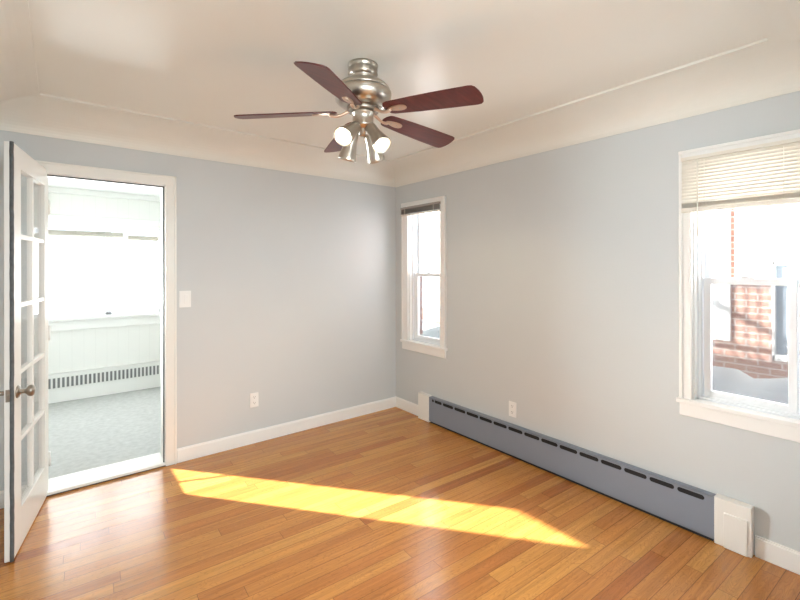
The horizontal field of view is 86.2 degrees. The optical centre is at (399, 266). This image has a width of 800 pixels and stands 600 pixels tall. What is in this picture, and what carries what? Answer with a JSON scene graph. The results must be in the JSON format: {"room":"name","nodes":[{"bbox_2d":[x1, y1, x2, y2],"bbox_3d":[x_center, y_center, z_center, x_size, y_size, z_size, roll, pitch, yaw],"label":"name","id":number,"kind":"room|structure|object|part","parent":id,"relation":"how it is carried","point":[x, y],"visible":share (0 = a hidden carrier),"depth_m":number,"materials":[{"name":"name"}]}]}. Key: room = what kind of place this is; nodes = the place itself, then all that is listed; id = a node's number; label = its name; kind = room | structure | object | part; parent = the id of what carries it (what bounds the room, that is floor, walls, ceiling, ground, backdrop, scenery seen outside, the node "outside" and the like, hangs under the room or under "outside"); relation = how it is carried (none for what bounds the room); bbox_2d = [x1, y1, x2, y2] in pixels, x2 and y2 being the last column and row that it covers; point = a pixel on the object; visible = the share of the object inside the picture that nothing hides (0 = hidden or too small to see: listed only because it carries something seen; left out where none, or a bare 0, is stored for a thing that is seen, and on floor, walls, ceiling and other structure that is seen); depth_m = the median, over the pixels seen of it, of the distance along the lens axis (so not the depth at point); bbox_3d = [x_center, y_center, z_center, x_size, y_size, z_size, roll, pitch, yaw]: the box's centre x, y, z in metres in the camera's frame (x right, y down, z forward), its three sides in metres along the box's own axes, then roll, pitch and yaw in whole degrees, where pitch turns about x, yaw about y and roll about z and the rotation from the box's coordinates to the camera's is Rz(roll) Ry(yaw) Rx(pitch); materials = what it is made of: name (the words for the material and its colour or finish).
{"room":"empty bedroom","nodes":[
{"label":"empty bedroom","id":0,"kind":"room"},
{"bbox_2d":[48,193,159,373],"bbox_3d":[-3.291,0.283,4.931,2.150,2.360,0.120,0,0,-38],"label":"wall","id":1,"kind":"structure","parent":0,"point":[69,350],"depth_m":4.81,"materials":[{"name":"white paint"}]},
{"bbox_2d":[48,214,159,331],"bbox_3d":[-3.391,0.064,4.788,1.455,1.240,0.140,0,0,-38],"label":"window","id":2,"kind":"structure","parent":1,"relation":"in","point":[106,319],"depth_m":4.85,"materials":[{"name":"white paint"}]},
{"bbox_3d":[-3.620,0.044,4.658,0.735,1.000,0.060,0,0,-38],"label":"frame","id":3,"kind":"part","parent":2,"relation":"part of","materials":[{"name":"white plastic"}]},
{"bbox_2d":[48,224,123,237],"bbox_3d":[-3.503,-0.390,4.639,0.855,0.116,0.032,0,0,-38],"label":"blind","id":4,"kind":"object","parent":2,"relation":"attached to","point":[113,234],"visible":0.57,"depth_m":4.68,"materials":[{"name":"white paint"}]},
{"bbox_3d":[-3.505,-0.339,4.641,0.851,0.013,0.025,0,0,-38],"label":"rail","id":5,"kind":"part","parent":4,"relation":"part of","materials":[{"name":"white plastic"}]},
{"bbox_3d":[-3.366,0.614,4.757,1.455,0.140,0.060,0,0,-38],"label":"sill","id":6,"kind":"part","parent":2,"relation":"part of","materials":[{"name":"white paint"}]},
{"bbox_3d":[-3.379,0.014,4.772,1.415,1.140,0.020,0,0,-38],"label":"casing","id":7,"kind":"part","parent":2,"relation":"part of","materials":[{"name":"white paint"}]},
{"bbox_3d":[-3.128,0.043,5.048,0.520,1.000,0.060,0,0,-38],"label":"frame","id":8,"kind":"part","parent":2,"relation":"part of","materials":[{"name":"white plastic"}]},
{"bbox_2d":[127,228,158,240],"bbox_3d":[-3.013,-0.378,5.027,0.325,0.141,0.032,0,0,-38],"label":"blind","id":9,"kind":"object","parent":2,"relation":"attached to","point":[135,238],"visible":1,"depth_m":5.01,"materials":[{"name":"white paint"}]},
{"bbox_3d":[-3.015,-0.314,5.029,0.321,0.013,0.025,0,0,-38],"label":"rail","id":10,"kind":"part","parent":9,"relation":"part of","materials":[{"name":"white plastic"}]},
{"bbox_2d":[48,187,159,201],"bbox_3d":[-3.246,-0.817,4.873,1.950,0.060,0.030,0,0,-38],"label":"trim","id":11,"kind":"structure","parent":1,"relation":"attached to","point":[50,189],"depth_m":4.79,"materials":[{"name":"white paint"}]},
{"bbox_2d":[48,361,160,403],"bbox_3d":[-3.234,1.280,4.861,1.910,0.302,0.060,0,0,-38],"label":"baseboard heater","id":12,"kind":"object","parent":1,"relation":"attached to","point":[87,383],"visible":0.56,"depth_m":4.76,"materials":[{"name":"white metal"}]},
{"bbox_2d":[48,178,159,195],"bbox_3d":[-2.704,-0.897,4.109,2.250,0.100,2.500,0,0,-38],"label":"ceiling","id":13,"kind":"structure","parent":0,"point":[59,183],"depth_m":4.56,"materials":[{"name":"white paint"}]},
{"bbox_2d":[48,387,160,478],"bbox_3d":[-2.606,1.489,4.069,2.150,0.108,2.320,0,0,-38],"label":"floor","id":14,"kind":"structure","parent":0,"point":[92,432],"depth_m":3.77,"materials":[{"name":"grey carpet"}]},
{"bbox_2d":[0,130,395,490],"bbox_3d":[-1.296,0.151,3.526,3.510,2.620,0.160,0,0,-38],"label":"wall","id":15,"kind":"structure","parent":0,"point":[290,277],"depth_m":3.56,"materials":[{"name":"grey paint"}]},
{"bbox_2d":[0,485,26,508],"bbox_3d":[-2.368,1.390,2.565,0.207,0.104,0.013,0,0,-38],"label":"baseboard","id":16,"kind":"structure","parent":15,"relation":"attached to","point":[23,487],"depth_m":2.56,"materials":[{"name":"white paint"}]},
{"bbox_2d":[0,141,50,562],"bbox_3d":[-2.049,0.412,2.406,0.171,2.045,0.740,0,0,-23],"label":"door","id":17,"kind":"structure","parent":15,"relation":"in","point":[20,511],"depth_m":2.19,"materials":[{"name":"white paint"}]},
{"bbox_3d":[-1.903,0.627,2.076,0.018,0.060,0.003,0,0,-29],"label":"latch plate","id":18,"kind":"part","parent":17,"relation":"part of","materials":[{"name":"silver metal"}]},
{"bbox_2d":[34,160,176,474],"bbox_3d":[-2.013,0.391,2.944,0.826,2.102,0.182,0,0,-38],"label":"door frame","id":19,"kind":"structure","parent":15,"relation":"attached to","point":[168,214],"depth_m":3.10,"materials":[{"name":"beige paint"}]},
{"bbox_2d":[179,291,190,307],"bbox_3d":[-1.597,0.239,3.180,0.080,0.122,0.009,0,0,-38],"label":"light switch","id":20,"kind":"object","parent":15,"relation":"attached to","point":[184,296],"visible":1,"depth_m":3.18,"materials":[{"name":"white plastic"}]},
{"bbox_2d":[250,392,258,407],"bbox_3d":[-1.192,1.089,3.501,0.070,0.117,0.009,0,0,-38],"label":"wall outlet","id":21,"kind":"object","parent":15,"relation":"attached to","point":[254,397],"visible":1,"depth_m":3.50,"materials":[{"name":"white plastic"}]},
{"bbox_2d":[177,396,395,462],"bbox_3d":[-0.839,1.388,3.778,2.043,0.104,0.013,0,0,-38],"label":"baseboard","id":22,"kind":"structure","parent":15,"relation":"attached to","point":[195,451],"depth_m":3.61,"materials":[{"name":"white paint"}]},
{"bbox_2d":[28,0,765,159],"bbox_3d":[-0.228,-1.050,2.161,2.528,0.100,2.748,0,0,-38],"label":"ceiling","id":23,"kind":"structure","parent":0,"point":[206,62],"depth_m":1.98,"materials":[{"name":"beige paint"}]},
{"bbox_2d":[234,58,483,163],"bbox_3d":[-0.153,-0.764,2.151,1.150,0.472,1.190,0,0,-38],"label":"ceiling fan","id":24,"kind":"object","parent":23,"relation":"hanging from","point":[363,95],"visible":1,"depth_m":2.02,"materials":[{"name":"brown wood"}]},
{"bbox_3d":[-0.555,-0.741,2.088,0.491,0.062,0.135,0,0,-3],"label":"blade","id":25,"kind":"part","parent":24,"relation":"part of","materials":[{"name":"brown wood"}]},
{"bbox_3d":[-0.267,-0.741,1.758,0.135,0.062,0.491,0,0,15],"label":"blade","id":26,"kind":"part","parent":24,"relation":"part of","materials":[{"name":"brown wood"}]},
{"bbox_3d":[-0.330,-0.741,2.465,0.135,0.062,0.491,0,0,-21],"label":"blade","id":27,"kind":"part","parent":24,"relation":"part of","materials":[{"name":"brown wood"}]},
{"bbox_3d":[-0.253,-0.608,1.978,0.068,0.072,0.077,0,0,-38],"label":"bulb","id":28,"kind":"part","parent":24,"relation":"part of","materials":[{"name":"white glass"}]},
{"bbox_3d":[-0.248,-0.629,2.011,0.093,0.139,0.156,0,0,16],"label":"lamp shade","id":29,"kind":"part","parent":24,"relation":"part of","materials":[{"name":"silver metal"}]},
{"bbox_3d":[-0.264,-0.607,2.167,0.094,0.158,0.110,0,0,-38],"label":"lamp shade","id":30,"kind":"part","parent":24,"relation":"part of","materials":[{"name":"silver metal"}]},
{"bbox_3d":[-0.139,-0.611,2.221,0.129,0.158,0.101,0,0,-38],"label":"lamp shade","id":31,"kind":"part","parent":24,"relation":"part of","materials":[{"name":"silver metal"}]},
{"bbox_3d":[-0.107,-0.616,2.037,0.094,0.153,0.145,0,0,-38],"label":"lamp shade","id":32,"kind":"part","parent":24,"relation":"part of","materials":[{"name":"silver metal"}]},
{"bbox_3d":[-0.092,-0.587,2.018,0.080,0.068,0.071,0,0,-38],"label":"bulb","id":33,"kind":"part","parent":24,"relation":"part of","materials":[{"name":"white glass"}]},
{"bbox_3d":[0.096,-0.742,2.368,0.491,0.062,0.137,0,0,-38],"label":"blade","id":34,"kind":"part","parent":24,"relation":"part of","materials":[{"name":"brown wood"}]},
{"bbox_3d":[0.137,-0.742,1.930,0.491,0.062,0.135,0,0,33],"label":"blade","id":35,"kind":"part","parent":24,"relation":"part of","materials":[{"name":"brown wood"}]},
{"bbox_2d":[0,0,799,186],"bbox_3d":[-0.228,-0.926,2.161,3.090,0.209,3.310,0,0,-38],"label":"cove","id":36,"kind":"object","parent":23,"relation":"attached to","point":[769,67],"visible":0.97,"depth_m":2.66,"materials":[{"name":"beige paint"}]},
{"bbox_2d":[0,407,799,599],"bbox_3d":[0.744,1.498,1.084,3.510,0.120,6.200,0,0,-38],"label":"floor","id":37,"kind":"structure","parent":0,"point":[393,503],"depth_m":2.28,"materials":[{"name":"brown wood"}]},
{"bbox_2d":[46,452,164,496],"bbox_3d":[-2.032,1.429,2.969,0.682,0.026,0.227,0,0,-38],"label":"threshold","id":38,"kind":"object","parent":37,"relation":"on","point":[57,485],"visible":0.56,"depth_m":2.93,"materials":[{"name":"white wood"}]},
{"bbox_2d":[420,214,422,334],"bbox_3d":[1.975,0.412,2.126,0.034,3.550,6.700,0,0,-38],"label":"wall","id":39,"kind":"structure","parent":0,"point":[421,278],"depth_m":4.34,"materials":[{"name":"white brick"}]},
{"bbox_2d":[396,91,799,554],"bbox_3d":[1.076,0.148,3.117,0.140,2.620,3.430,0,0,-38],"label":"wall","id":40,"kind":"structure","parent":0,"point":[562,264],"depth_m":2.79,"materials":[{"name":"grey paint"}]},
{"bbox_2d":[400,196,447,358],"bbox_3d":[0.262,0.092,4.108,0.164,1.458,0.643,0,0,-38],"label":"window","id":41,"kind":"structure","parent":40,"relation":"in","point":[411,339],"depth_m":4.25,"materials":[{"name":"white paint"}]},
{"bbox_2d":[400,201,440,216],"bbox_3d":[0.184,-0.548,4.072,0.030,0.086,0.554,0,0,-38],"label":"window blind","id":42,"kind":"object","parent":41,"relation":"attached to","point":[434,206],"visible":1,"depth_m":4.04,"materials":[{"name":"grey plastic"}]},
{"bbox_3d":[0.186,-0.512,4.073,0.026,0.014,0.550,0,0,-38],"label":"rail","id":43,"kind":"part","parent":42,"relation":"part of","materials":[{"name":"white plastic"}]},
{"bbox_3d":[0.309,-0.236,4.130,0.026,0.659,0.404,0,0,-38],"label":"sash","id":44,"kind":"part","parent":41,"relation":"part of","materials":[{"name":"white plastic"}]},
{"bbox_3d":[0.293,0.073,4.117,0.084,1.312,0.444,0,0,-38],"label":"frame","id":45,"kind":"part","parent":41,"relation":"part of","materials":[{"name":"white plastic"}]},
{"bbox_3d":[0.284,0.384,4.110,0.028,0.646,0.392,0,0,-38],"label":"sash","id":46,"kind":"part","parent":41,"relation":"part of","materials":[{"name":"white plastic"}]},
{"bbox_2d":[509,401,515,417],"bbox_3d":[0.860,1.088,3.271,0.009,0.117,0.070,0,0,-38],"label":"wall outlet","id":47,"kind":"object","parent":40,"relation":"attached to","point":[512,405],"visible":1,"depth_m":3.27,"materials":[{"name":"white plastic"}]},
{"bbox_2d":[418,392,753,557],"bbox_3d":[0.967,1.315,3.100,0.056,0.246,2.509,0,0,-38],"label":"baseboard heater","id":48,"kind":"object","parent":40,"relation":"attached to","point":[727,521],"visible":1,"depth_m":2.64,"materials":[{"name":"grey metal"}]},
{"bbox_2d":[396,397,799,574],"bbox_3d":[0.985,1.386,3.111,0.013,0.104,3.297,0,0,-38],"label":"baseboard","id":49,"kind":"structure","parent":40,"relation":"attached to","point":[782,556],"depth_m":2.07,"materials":[{"name":"white paint"}]},
{"bbox_2d":[676,129,799,442],"bbox_3d":[1.780,0.090,2.194,0.164,1.458,0.596,0,0,-38],"label":"window","id":50,"kind":"structure","parent":40,"relation":"in","point":[697,399],"depth_m":2.31,"materials":[{"name":"white paint"}]},
{"bbox_2d":[681,137,799,235],"bbox_3d":[1.712,-0.380,2.140,0.036,0.434,0.538,0,0,-38],"label":"window blind","id":51,"kind":"object","parent":50,"relation":"attached to","point":[766,169],"visible":1,"depth_m":2.13,"materials":[{"name":"white plastic"}]},
{"bbox_3d":[1.716,-0.308,2.143,0.026,0.023,0.534,0,0,-38],"label":"rail","id":52,"kind":"part","parent":51,"relation":"part of","materials":[{"name":"white plastic"}]},
{"bbox_3d":[1.804,0.071,2.213,0.084,1.312,0.433,0,0,-38],"label":"frame","id":53,"kind":"part","parent":50,"relation":"part of","materials":[{"name":"white plastic"}]},
{"bbox_3d":[1.820,-0.238,2.226,0.026,0.659,0.393,0,0,-38],"label":"sash","id":54,"kind":"part","parent":50,"relation":"part of","materials":[{"name":"white plastic"}]},
{"bbox_3d":[1.794,0.382,2.205,0.028,0.646,0.381,0,0,-38],"label":"sash","id":55,"kind":"part","parent":50,"relation":"part of","materials":[{"name":"white plastic"}]},
{"label":"outside","id":56,"kind":"structure","parent":0,"visible":0},
{"bbox_2d":[48,292,156,314],"bbox_3d":[-0.041,2.339,4.418,80.000,0.300,80.000,0,0,-38],"label":"ground","id":57,"kind":"structure","parent":56,"point":[75,303],"depth_m":26.63,"materials":[{"name":"white snow"}]},
{"bbox_2d":[423,193,798,378],"bbox_3d":[5.277,-0.993,7.362,5.600,6.350,16.400,0,0,-38],"label":"outdoor view","id":58,"kind":"structure","parent":57,"relation":"on","point":[750,322],"depth_m":4.95,"materials":[{"name":"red brick"}]},
{"bbox_3d":[4.428,0.483,4.397,0.006,1.060,0.872,0,0,-38],"label":"pane","id":59,"kind":"part","parent":58,"relation":"part of","materials":[{"name":"glass"}]},
{"bbox_2d":[423,320,798,403],"bbox_3d":[2.140,1.405,3.596,1.700,1.564,6.000,0,0,-38],"label":"snow bank","id":60,"kind":"object","parent":57,"relation":"on","point":[727,380],"visible":0.09,"depth_m":2.70,"materials":[{"name":"white snow"}]}
]}

